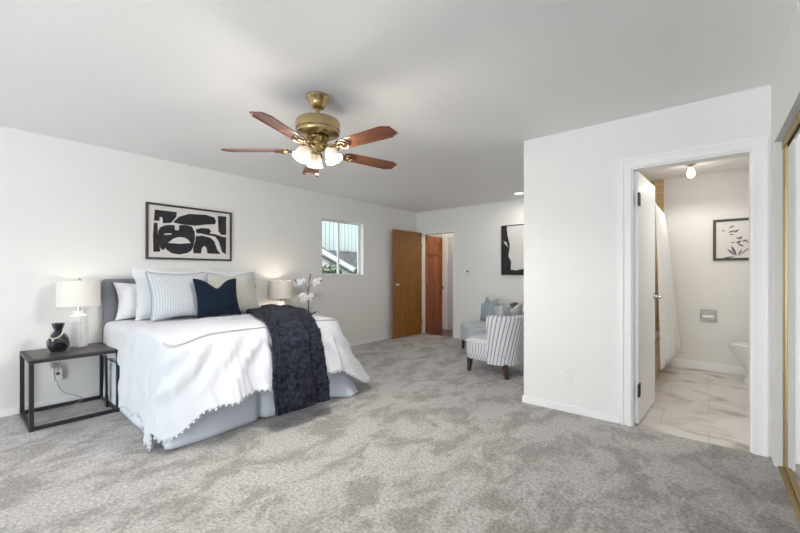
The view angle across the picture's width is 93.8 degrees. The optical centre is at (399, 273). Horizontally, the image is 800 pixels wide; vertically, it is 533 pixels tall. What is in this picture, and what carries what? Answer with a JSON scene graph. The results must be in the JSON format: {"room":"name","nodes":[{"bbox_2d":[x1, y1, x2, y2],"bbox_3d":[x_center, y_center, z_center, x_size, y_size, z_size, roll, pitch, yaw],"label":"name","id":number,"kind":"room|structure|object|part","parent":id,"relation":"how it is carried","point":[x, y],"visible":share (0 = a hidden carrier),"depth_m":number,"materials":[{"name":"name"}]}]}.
{"room":"bedroom","nodes":[
{"label":"bedroom","id":0,"kind":"room"},
{"bbox_2d":[0,126,415,409],"bbox_3d":[-2.988,-0.020,3.694,0.150,2.440,10.500,0,0,40],"label":"wall","id":1,"kind":"structure","parent":0,"point":[70,210],"depth_m":3.75,"materials":[{"name":"white paint"}]},
{"bbox_2d":[51,362,56,380],"bbox_3d":[-3.117,0.880,3.370,0.045,0.160,0.035,0,0,40],"label":"plug","id":2,"kind":"object","parent":1,"relation":"attached to","point":[54,364],"visible":1,"depth_m":3.36,"materials":[{"name":"grey plastic"}]},
{"bbox_2d":[51,362,60,375],"bbox_3d":[-3.123,0.860,3.404,0.008,0.116,0.070,0,0,40],"label":"wall outlet","id":3,"kind":"object","parent":1,"relation":"attached to","point":[56,362],"visible":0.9,"depth_m":3.41,"materials":[{"name":"white plastic"}]},
{"bbox_2d":[52,368,61,380],"bbox_3d":[-3.101,0.910,3.389,0.044,0.100,0.065,0,0,40],"label":"plug adapter","id":4,"kind":"object","parent":3,"relation":"attached to","point":[58,375],"visible":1,"depth_m":3.38,"materials":[{"name":"white plastic"}]},
{"bbox_2d":[145,202,231,260],"bbox_3d":[-2.381,-0.458,4.289,0.028,0.600,0.914,0,0,40],"label":"framed artwork","id":5,"kind":"object","parent":1,"relation":"attached to","point":[172,232],"visible":1,"depth_m":4.24,"materials":[{"name":"black paper"}]},
{"bbox_2d":[0,335,391,416],"bbox_3d":[-2.925,1.169,3.643,0.012,0.062,10.260,0,0,40],"label":"baseboard","id":6,"kind":"structure","parent":1,"relation":"attached to","point":[14,410],"depth_m":3.43,"materials":[{"name":"white paint"}]},
{"bbox_2d":[322,219,359,274],"bbox_3d":[-0.955,-0.417,6.126,0.123,0.879,0.891,0,0,40],"label":"window","id":7,"kind":"structure","parent":1,"relation":"in","point":[337,222],"depth_m":6.27,"materials":[{"name":"white plastic"}]},
{"bbox_3d":[-0.869,-0.419,6.295,0.032,0.835,0.480,0,0,40],"label":"sash","id":8,"kind":"part","parent":7,"relation":"part of","materials":[{"name":"white plastic"}]},
{"bbox_2d":[0,0,798,212],"bbox_3d":[-0.582,-1.290,2.359,6.500,0.100,11.700,0,0,40],"label":"ceiling","id":9,"kind":"structure","parent":0,"point":[462,85],"depth_m":2.31,"materials":[{"name":"white paint"}]},
{"bbox_2d":[221,91,397,176],"bbox_3d":[-0.537,-0.962,2.612,1.237,0.557,1.272,0,0,40],"label":"ceiling fan","id":10,"kind":"object","parent":9,"relation":"hanging from","point":[317,128],"visible":1,"depth_m":2.54,"materials":[{"name":"gold metal"}]},
{"bbox_3d":[-1.004,-0.863,2.621,0.460,0.007,0.134,0,10,0],"label":"blade","id":11,"kind":"part","parent":10,"relation":"part of","materials":[{"name":"brown wood"}]},
{"bbox_3d":[-0.703,-0.863,2.215,0.134,0.007,0.460,10,3,17],"label":"blade","id":12,"kind":"part","parent":10,"relation":"part of","materials":[{"name":"brown wood"}]},
{"bbox_3d":[-0.668,-0.819,2.537,0.122,0.126,0.120,0,0,-17],"label":"lamp shade","id":13,"kind":"part","parent":10,"relation":"part of","materials":[{"name":"white glass"}]},
{"bbox_3d":[-0.712,-0.863,3.033,0.134,0.007,0.460,-11,3,-18],"label":"blade","id":14,"kind":"part","parent":10,"relation":"part of","materials":[{"name":"brown wood"}]},
{"bbox_3d":[-0.622,-0.819,2.745,0.122,0.126,0.121,0,0,40],"label":"lamp shade","id":15,"kind":"part","parent":10,"relation":"part of","materials":[{"name":"white glass"}]},
{"bbox_3d":[-0.456,-0.819,2.580,0.122,0.126,0.124,0,0,40],"label":"lamp shade","id":16,"kind":"part","parent":10,"relation":"part of","materials":[{"name":"white glass"}]},
{"bbox_3d":[-0.224,-0.863,2.376,0.460,0.007,0.134,0,-10,35],"label":"blade","id":17,"kind":"part","parent":10,"relation":"part of","materials":[{"name":"brown wood"}]},
{"bbox_3d":[-0.229,-0.863,2.881,0.460,0.007,0.134,0,-10,-37],"label":"blade","id":18,"kind":"part","parent":10,"relation":"part of","materials":[{"name":"brown wood"}]},
{"bbox_2d":[685,163,696,177],"bbox_3d":[3.253,-1.156,4.187,0.112,0.168,0.112,0,0,40],"label":"ceiling lamp","id":19,"kind":"object","parent":9,"relation":"attached to","point":[691,172],"visible":0.81,"depth_m":4.17,"materials":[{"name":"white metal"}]},
{"bbox_3d":[3.253,-1.132,4.187,0.076,0.120,0.076,0,0,40],"label":"bulb","id":20,"kind":"part","parent":19,"relation":"part of","materials":[{"name":"white glass"}]},
{"bbox_2d":[0,329,799,532],"bbox_3d":[-0.660,1.250,2.423,6.300,0.100,11.500,0,0,40],"label":"floor","id":21,"kind":"structure","parent":0,"point":[430,443],"depth_m":2.33,"materials":[{"name":"carpet"}]},
{"bbox_2d":[40,361,82,412],"bbox_3d":[-3.019,0.944,3.353,0.272,0.503,0.133,0,0,-34],"label":"lamp cord","id":22,"kind":"object","parent":21,"relation":"on","point":[59,361],"visible":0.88,"depth_m":3.38,"materials":[{"name":"grey plastic"}]},
{"bbox_2d":[20,342,119,432],"bbox_3d":[-2.840,0.927,3.229,0.570,0.545,0.570,0,0,40],"label":"side table","id":23,"kind":"object","parent":21,"relation":"on","point":[32,357],"visible":0.84,"depth_m":3.16,"materials":[{"name":"black metal"}]},
{"bbox_3d":[-3.221,0.943,3.192,0.028,0.515,0.028,0,0,40],"label":"leg","id":24,"kind":"part","parent":23,"relation":"part of","materials":[{"name":"black metal"}]},
{"bbox_3d":[-3.012,1.182,3.020,0.514,0.028,0.028,0,0,40],"label":"floor rail","id":25,"kind":"part","parent":23,"relation":"part of","materials":[{"name":"black metal"}]},
{"bbox_3d":[-2.803,0.943,2.847,0.028,0.515,0.028,0,0,40],"label":"leg","id":26,"kind":"part","parent":23,"relation":"part of","materials":[{"name":"black metal"}]},
{"bbox_2d":[46,323,69,351],"bbox_3d":[-2.888,0.536,3.164,0.150,0.238,0.150,0,0,40],"label":"vase","id":27,"kind":"object","parent":23,"relation":"on","point":[58,341],"visible":1,"depth_m":3.13,"materials":[{"name":"black ceramic"}]},
{"bbox_3d":[-3.049,1.182,3.401,0.028,0.028,0.514,0,0,40],"label":"floor rail","id":28,"kind":"part","parent":23,"relation":"part of","materials":[{"name":"black metal"}]},
{"bbox_3d":[-2.840,0.672,3.229,0.570,0.026,0.570,0,0,40],"label":"frame","id":29,"kind":"part","parent":23,"relation":"part of","materials":[{"name":"black metal"}]},
{"bbox_3d":[-2.631,1.182,3.056,0.028,0.028,0.514,0,0,40],"label":"floor rail","id":30,"kind":"part","parent":23,"relation":"part of","materials":[{"name":"black metal"}]},
{"bbox_2d":[55,278,100,347],"bbox_3d":[-2.897,0.347,3.380,0.313,0.616,0.313,0,0,40],"label":"table lamp","id":31,"kind":"object","parent":23,"relation":"on","point":[78,293],"visible":0.99,"depth_m":3.32,"materials":[{"name":"white ceramic"}]},
{"bbox_3d":[-2.897,0.176,3.380,0.313,0.222,0.313,0,0,40],"label":"lamp shade","id":32,"kind":"part","parent":31,"relation":"part of","materials":[{"name":"white fabric"}]},
{"bbox_3d":[-2.877,0.943,3.610,0.028,0.515,0.028,0,0,40],"label":"leg","id":33,"kind":"part","parent":23,"relation":"part of","materials":[{"name":"black metal"}]},
{"bbox_2d":[104,354,108,406],"bbox_3d":[-2.659,0.950,3.390,0.076,0.500,0.018,0,0,40],"label":"panel","id":34,"kind":"object","parent":23,"relation":"attached to","point":[105,355],"visible":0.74,"depth_m":3.38,"materials":[{"name":"black"}]},
{"bbox_3d":[-2.667,1.182,3.438,0.514,0.028,0.028,0,0,40],"label":"floor rail","id":35,"kind":"part","parent":23,"relation":"part of","materials":[{"name":"black metal"}]},
{"bbox_3d":[-2.458,0.943,3.265,0.028,0.515,0.028,0,0,40],"label":"leg","id":36,"kind":"part","parent":23,"relation":"part of","materials":[{"name":"black metal"}]},
{"bbox_2d":[102,278,357,449],"bbox_3d":[-1.638,0.625,3.718,1.889,1.150,1.766,0,0,40],"label":"bed","id":37,"kind":"object","parent":21,"relation":"on","point":[213,423],"visible":0.16,"depth_m":3.11,"materials":[{"name":"fabric"}]},
{"bbox_2d":[103,312,249,375],"bbox_3d":[-1.920,0.626,3.857,1.072,0.355,1.661,0,0,40],"label":"quilt","id":38,"kind":"object","parent":37,"relation":"on","point":[114,331],"visible":0.23,"depth_m":3.44,"materials":[{"name":"white fabric"}]},
{"bbox_2d":[113,282,137,320],"bbox_3d":[-2.532,0.266,3.881,0.181,0.366,0.704,0,0,44],"label":"sleeping pillow","id":39,"kind":"object","parent":38,"relation":"on","point":[127,293],"visible":0.31,"depth_m":3.66,"materials":[{"name":"white fabric"}]},
{"bbox_2d":[131,268,208,320],"bbox_3d":[-2.347,0.197,3.906,0.219,0.508,0.743,0,0,45],"label":"pillow sham","id":40,"kind":"object","parent":38,"relation":"on","point":[143,310],"visible":0.29,"depth_m":3.67,"materials":[{"name":"white fabric"}]},
{"bbox_2d":[145,271,212,321],"bbox_3d":[-2.203,0.212,3.766,0.229,0.472,0.587,0,0,44],"label":"throw pillow","id":41,"kind":"object","parent":38,"relation":"on","point":[172,295],"visible":0.77,"depth_m":3.65,"materials":[{"name":"grey fabric"}]},
{"bbox_2d":[193,278,240,318],"bbox_3d":[-1.880,0.242,3.869,0.183,0.392,0.448,0,0,39],"label":"throw pillow","id":42,"kind":"object","parent":38,"relation":"on","point":[211,300],"visible":1,"depth_m":3.79,"materials":[{"name":"blue fabric"}]},
{"bbox_2d":[193,269,259,307],"bbox_3d":[-1.983,0.197,4.344,0.202,0.508,0.746,0,0,37],"label":"pillow sham","id":43,"kind":"object","parent":38,"relation":"on","point":[227,274],"visible":0.12,"depth_m":4.42,"materials":[{"name":"white fabric"}]},
{"bbox_2d":[207,272,257,311],"bbox_3d":[-1.881,0.212,4.185,0.210,0.472,0.602,0,0,45],"label":"throw pillow","id":44,"kind":"object","parent":38,"relation":"on","point":[245,291],"visible":0.52,"depth_m":4.22,"materials":[{"name":"grey fabric"}]},
{"bbox_3d":[-2.377,0.575,4.234,0.075,1.050,1.580,0,0,40],"label":"headboard","id":45,"kind":"part","parent":37,"relation":"part of","materials":[{"name":"fabric"}]},
{"bbox_2d":[118,314,369,450],"bbox_3d":[-1.262,0.809,3.424,1.182,0.780,1.959,0,0,40],"label":"duvet","id":46,"kind":"object","parent":37,"relation":"on","point":[213,362],"visible":0.73,"depth_m":2.79,"materials":[{"name":"white fabric"}]},
{"bbox_2d":[246,303,329,415],"bbox_3d":[-1.174,0.694,3.708,0.517,0.772,1.825,0,0,-30],"label":"throw blanket","id":47,"kind":"object","parent":46,"relation":"on","point":[300,380],"visible":1,"depth_m":3.09,"materials":[{"name":"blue fabric"}]},
{"bbox_2d":[460,303,510,348],"bbox_3d":[1.325,0.838,5.832,0.713,0.725,0.730,0,0,-5],"label":"slipper chair","id":48,"kind":"object","parent":21,"relation":"on","point":[467,328],"visible":0.44,"depth_m":5.62,"materials":[{"name":"fabric"}]},
{"bbox_3d":[1.287,0.925,5.828,0.636,0.220,0.616,0,0,-5],"label":"seat","id":49,"kind":"part","parent":48,"relation":"part of","materials":[{"name":"grey fabric"}]},
{"bbox_2d":[461,321,485,329],"bbox_3d":[1.283,0.785,5.828,0.584,0.074,0.584,0,0,-5],"label":"seat cushion","id":50,"kind":"object","parent":48,"relation":"on","point":[467,325],"depth_m":5.65,"materials":[{"name":"grey fabric"}]},
{"bbox_2d":[480,297,498,319],"bbox_3d":[1.397,0.561,5.894,0.169,0.377,0.423,0,0,-14],"label":"throw pillow","id":51,"kind":"object","parent":48,"relation":"on","point":[488,307],"visible":0.79,"depth_m":5.82,"materials":[{"name":"blue fabric"}]},
{"bbox_3d":[1.518,0.760,5.851,0.326,0.570,0.730,0,0,-5],"label":"backrest","id":52,"kind":"part","parent":48,"relation":"part of","materials":[{"name":"fabric"}]},
{"bbox_2d":[466,312,523,379],"bbox_3d":[1.225,0.838,4.586,0.730,0.725,0.713,0,0,-42],"label":"slipper chair","id":53,"kind":"object","parent":21,"relation":"on","point":[502,344],"visible":0.77,"depth_m":4.26,"materials":[{"name":"white fabric"}]},
{"bbox_3d":[0.864,1.115,4.631,0.060,0.170,0.067,0,0,-43],"label":"leg","id":54,"kind":"part","parent":53,"relation":"part of","materials":[{"name":"brown wood"}]},
{"bbox_2d":[466,333,486,343],"bbox_3d":[1.196,0.785,4.617,0.584,0.074,0.584,0,0,-43],"label":"seat cushion","id":55,"kind":"object","parent":53,"relation":"on","point":[478,338],"depth_m":4.53,"materials":[{"name":"white fabric"}]},
{"bbox_3d":[1.199,0.925,4.614,0.616,0.220,0.636,0,0,-43],"label":"seat","id":56,"kind":"part","parent":53,"relation":"part of","materials":[{"name":"white fabric"}]},
{"bbox_3d":[1.355,0.760,4.443,0.730,0.570,0.326,0,0,-43],"label":"backrest","id":57,"kind":"part","parent":53,"relation":"part of","materials":[{"name":"white fabric"}]},
{"bbox_3d":[1.200,1.115,4.265,0.060,0.170,0.067,0,0,-43],"label":"leg","id":58,"kind":"part","parent":53,"relation":"part of","materials":[{"name":"brown wood"}]},
{"bbox_2d":[498,303,522,315],"bbox_3d":[1.310,0.552,4.525,0.500,0.393,0.158,0,0,-42],"label":"throw pillow","id":59,"kind":"object","parent":53,"relation":"on","point":[517,310],"visible":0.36,"depth_m":4.44,"materials":[{"name":"white fabric"}]},
{"bbox_2d":[655,331,659,376],"bbox_3d":[2.658,0.975,4.551,0.732,0.450,1.565,0,0,40],"label":"bathtub","id":60,"kind":"object","parent":21,"relation":"on","point":[657,339],"visible":0.08,"depth_m":4.53,"materials":[{"name":"white ceramic"}]},
{"bbox_2d":[729,342,748,385],"bbox_3d":[3.968,0.812,3.921,0.795,0.775,0.420,0,0,40],"label":"toilet","id":61,"kind":"object","parent":21,"relation":"on","point":[740,350],"visible":0.27,"depth_m":4.04,"materials":[{"name":"white ceramic"}]},
{"bbox_3d":[3.876,0.793,3.998,0.555,0.020,0.372,0,0,40],"label":"seat","id":62,"kind":"part","parent":61,"relation":"part of","materials":[{"name":"white ceramic"}]},
{"bbox_3d":[3.876,0.773,3.998,0.546,0.018,0.366,0,0,40],"label":"lid","id":63,"kind":"part","parent":61,"relation":"part of","materials":[{"name":"white ceramic"}]},
{"bbox_3d":[1.857,0.938,6.089,0.240,0.525,0.240,0,0,39],"label":"accent table","id":64,"kind":"object","parent":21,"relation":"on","visible":0},
{"bbox_2d":[510,302,517,307],"bbox_3d":[1.859,0.567,6.091,0.145,0.216,0.148,0,0,2],"label":"dried flowers","id":65,"kind":"object","parent":64,"relation":"on","point":[513,304],"visible":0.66,"depth_m":6.08,"materials":[{"name":"brown plant"}]},
{"bbox_3d":[-1.399,0.942,4.976,0.570,0.515,0.620,0,0,39],"label":"side table","id":66,"kind":"object","parent":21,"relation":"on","visible":0},
{"bbox_2d":[268,279,292,305],"bbox_3d":[-1.578,0.377,4.956,0.313,0.616,0.313,0,0,40],"label":"table lamp","id":67,"kind":"object","parent":66,"relation":"on","point":[280,289],"visible":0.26,"depth_m":4.83,"materials":[{"name":"white fabric"}]},
{"bbox_3d":[-1.578,0.206,4.956,0.313,0.222,0.313,0,0,40],"label":"lamp shade","id":68,"kind":"part","parent":67,"relation":"part of","materials":[{"name":"white fabric"}]},
{"bbox_2d":[293,274,322,314],"bbox_3d":[-1.227,0.343,5.064,0.318,0.685,0.316,0,0,40],"label":"orchid","id":69,"kind":"object","parent":66,"relation":"on","point":[304,297],"visible":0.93,"depth_m":5.05,"materials":[{"name":"white plant"}]},
{"bbox_2d":[428,233,452,329],"bbox_3d":[1.643,-0.020,7.653,3.200,2.440,0.100,0,0,40],"label":"wall","id":70,"kind":"structure","parent":0,"point":[436,235],"depth_m":8.23,"materials":[{"name":"beige paint"}]},
{"bbox_2d":[442,234,452,329],"bbox_3d":[1.285,0.170,7.863,0.920,2.060,0.030,0,0,40],"label":"trim","id":71,"kind":"structure","parent":70,"relation":"attached to","point":[445,237],"depth_m":8.09,"materials":[{"name":"white paint"}]},
{"bbox_2d":[448,238,452,329],"bbox_3d":[1.286,0.215,7.865,0.680,1.950,0.022,0,0,40],"label":"door","id":72,"kind":"structure","parent":70,"relation":"in","point":[450,241],"depth_m":8.03,"materials":[{"name":"grey"}]},
{"bbox_2d":[416,199,523,337],"bbox_3d":[1.647,-0.020,6.600,3.305,2.440,0.120,0,0,40],"label":"wall","id":73,"kind":"structure","parent":0,"point":[477,228],"depth_m":6.72,"materials":[{"name":"white paint"}]},
{"bbox_2d":[392,229,421,337],"bbox_3d":[0.152,0.184,7.208,0.168,2.008,0.840,0,0,42],"label":"door","id":74,"kind":"structure","parent":73,"relation":"in","point":[406,245],"depth_m":7.15,"materials":[{"name":"brown wood"}]},
{"bbox_2d":[425,235,443,332],"bbox_3d":[0.717,0.203,7.901,0.170,1.975,0.700,0,0,32],"label":"door","id":75,"kind":"structure","parent":73,"relation":"in","point":[433,245],"depth_m":7.86,"materials":[{"name":"red wood"}]},
{"bbox_2d":[420,230,454,337],"bbox_3d":[0.751,0.188,7.331,0.803,2.025,0.132,0,0,40],"label":"trim","id":76,"kind":"structure","parent":73,"relation":"attached to","point":[448,231],"depth_m":7.47,"materials":[{"name":"white paint"}]},
{"bbox_2d":[465,268,470,276],"bbox_3d":[1.246,-0.025,6.834,0.120,0.160,0.026,0,0,40],"label":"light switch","id":77,"kind":"object","parent":73,"relation":"attached to","point":[467,270],"visible":1,"depth_m":6.83,"materials":[{"name":"white plastic"}]},
{"bbox_2d":[501,224,523,274],"bbox_3d":[2.065,-0.402,6.160,0.840,0.843,0.025,0,0,40],"label":"framed painting","id":78,"kind":"object","parent":73,"relation":"attached to","point":[512,236],"visible":0.45,"depth_m":6.30,"materials":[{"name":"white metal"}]},
{"bbox_2d":[524,85,770,456],"bbox_3d":[2.136,-0.020,2.775,2.435,2.440,0.120,0,0,40],"label":"wall","id":79,"kind":"structure","parent":0,"point":[572,179],"depth_m":3.15,"materials":[{"name":"white paint"}]},
{"bbox_2d":[564,367,571,381],"bbox_3d":[1.457,0.875,3.251,0.070,0.116,0.008,0,0,40],"label":"wall outlet","id":80,"kind":"object","parent":79,"relation":"attached to","point":[567,371],"visible":1,"depth_m":3.25,"materials":[{"name":"white plastic"}]},
{"bbox_2d":[634,171,661,423],"bbox_3d":[2.113,0.186,3.235,0.168,2.003,0.768,0,0,43],"label":"door","id":81,"kind":"structure","parent":79,"relation":"in","point":[644,191],"depth_m":3.14,"materials":[{"name":"white paint"}]},
{"bbox_3d":[2.367,0.205,3.435,0.066,0.060,0.060,0,0,43],"label":"knob","id":82,"kind":"part","parent":81,"relation":"part of","materials":[{"name":"silver metal"}]},
{"bbox_2d":[621,135,767,456],"bbox_3d":[2.127,0.145,2.770,0.843,2.109,0.140,0,0,40],"label":"trim","id":83,"kind":"structure","parent":79,"relation":"attached to","point":[756,148],"depth_m":2.56,"materials":[{"name":"white paint"}]},
{"bbox_2d":[649,168,748,366],"bbox_3d":[3.800,-0.020,4.700,2.315,2.440,0.112,0,0,40],"label":"wall","id":84,"kind":"structure","parent":0,"point":[691,205],"depth_m":4.66,"materials":[{"name":"white paint"}]},
{"bbox_2d":[655,203,680,369],"bbox_3d":[2.752,0.099,3.975,0.221,1.743,2.340,0,0,41],"label":"shower curtain","id":85,"kind":"object","parent":84,"relation":"attached to","point":[668,322],"visible":0.92,"depth_m":4.15,"materials":[{"name":"white fabric"}]},
{"bbox_2d":[665,358,746,375],"bbox_3d":[4.020,1.147,4.453,1.420,0.105,0.014,0,0,40],"label":"baseboard","id":86,"kind":"structure","parent":84,"relation":"attached to","point":[706,366],"depth_m":4.62,"materials":[{"name":"white paint"}]},
{"bbox_2d":[700,309,716,321],"bbox_3d":[3.800,0.517,4.615,0.160,0.150,0.044,0,0,40],"label":"toilet paper holder","id":87,"kind":"object","parent":84,"relation":"attached to","point":[705,315],"visible":1,"depth_m":4.62,"materials":[{"name":"silver metal"}]},
{"bbox_2d":[713,218,748,260],"bbox_3d":[4.064,-0.410,4.411,0.580,0.500,0.020,0,0,40],"label":"framed sketch","id":88,"kind":"object","parent":84,"relation":"attached to","point":[730,236],"visible":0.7,"depth_m":4.49,"materials":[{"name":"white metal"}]},
{"bbox_2d":[771,0,799,466],"bbox_3d":[0.017,-0.020,-0.571,0.120,2.440,7.740,0,0,40],"label":"wall","id":89,"kind":"structure","parent":0,"point":[785,86],"depth_m":2.32,"materials":[{"name":"white paint"}]},
{"bbox_2d":[778,110,799,526],"bbox_3d":[1.453,0.190,1.161,0.102,2.020,2.940,0,0,40],"label":"door","id":90,"kind":"structure","parent":89,"relation":"in","point":[790,471],"depth_m":2.10,"materials":[{"name":"white mirror"}]},
{"bbox_3d":[1.877,0.190,1.699,0.012,1.960,1.450,0,0,40],"label":"mirror panel","id":91,"kind":"part","parent":90,"relation":"part of","materials":[{"name":"white metal"}]},
{"label":"outside","id":92,"kind":"structure","parent":0,"visible":0},
{"bbox_3d":[-3.793,1.750,10.255,9.100,0.100,17.000,0,0,39],"label":"ground","id":93,"kind":"structure","parent":92,"visible":0},
{"bbox_2d":[322,262,341,273],"bbox_3d":[-1.877,0.660,9.902,0.493,1.952,1.059,0,0,40],"label":"shrub","id":94,"kind":"object","parent":93,"relation":"on","point":[330,266],"visible":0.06,"depth_m":9.86,"materials":[{"name":"green plant"}]},
{"bbox_2d":[322,221,356,273],"bbox_3d":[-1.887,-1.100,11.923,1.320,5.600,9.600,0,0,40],"label":"house","id":95,"kind":"structure","parent":93,"relation":"on","point":[347,232],"depth_m":11.87,"materials":[{"name":"grey"}]},
{"bbox_3d":[2.120,-0.020,4.577,0.120,2.440,2.640,0,0,39],"label":"wall partition","id":96,"kind":"structure","parent":0,"visible":0},
{"bbox_2d":[522,395,619,423],"bbox_3d":[2.293,1.169,4.271,0.799,0.062,2.652,0,0,40],"label":"baseboard","id":97,"kind":"structure","parent":96,"relation":"attached to","point":[530,400],"depth_m":3.22,"materials":[{"name":"white paint"}]}
]}

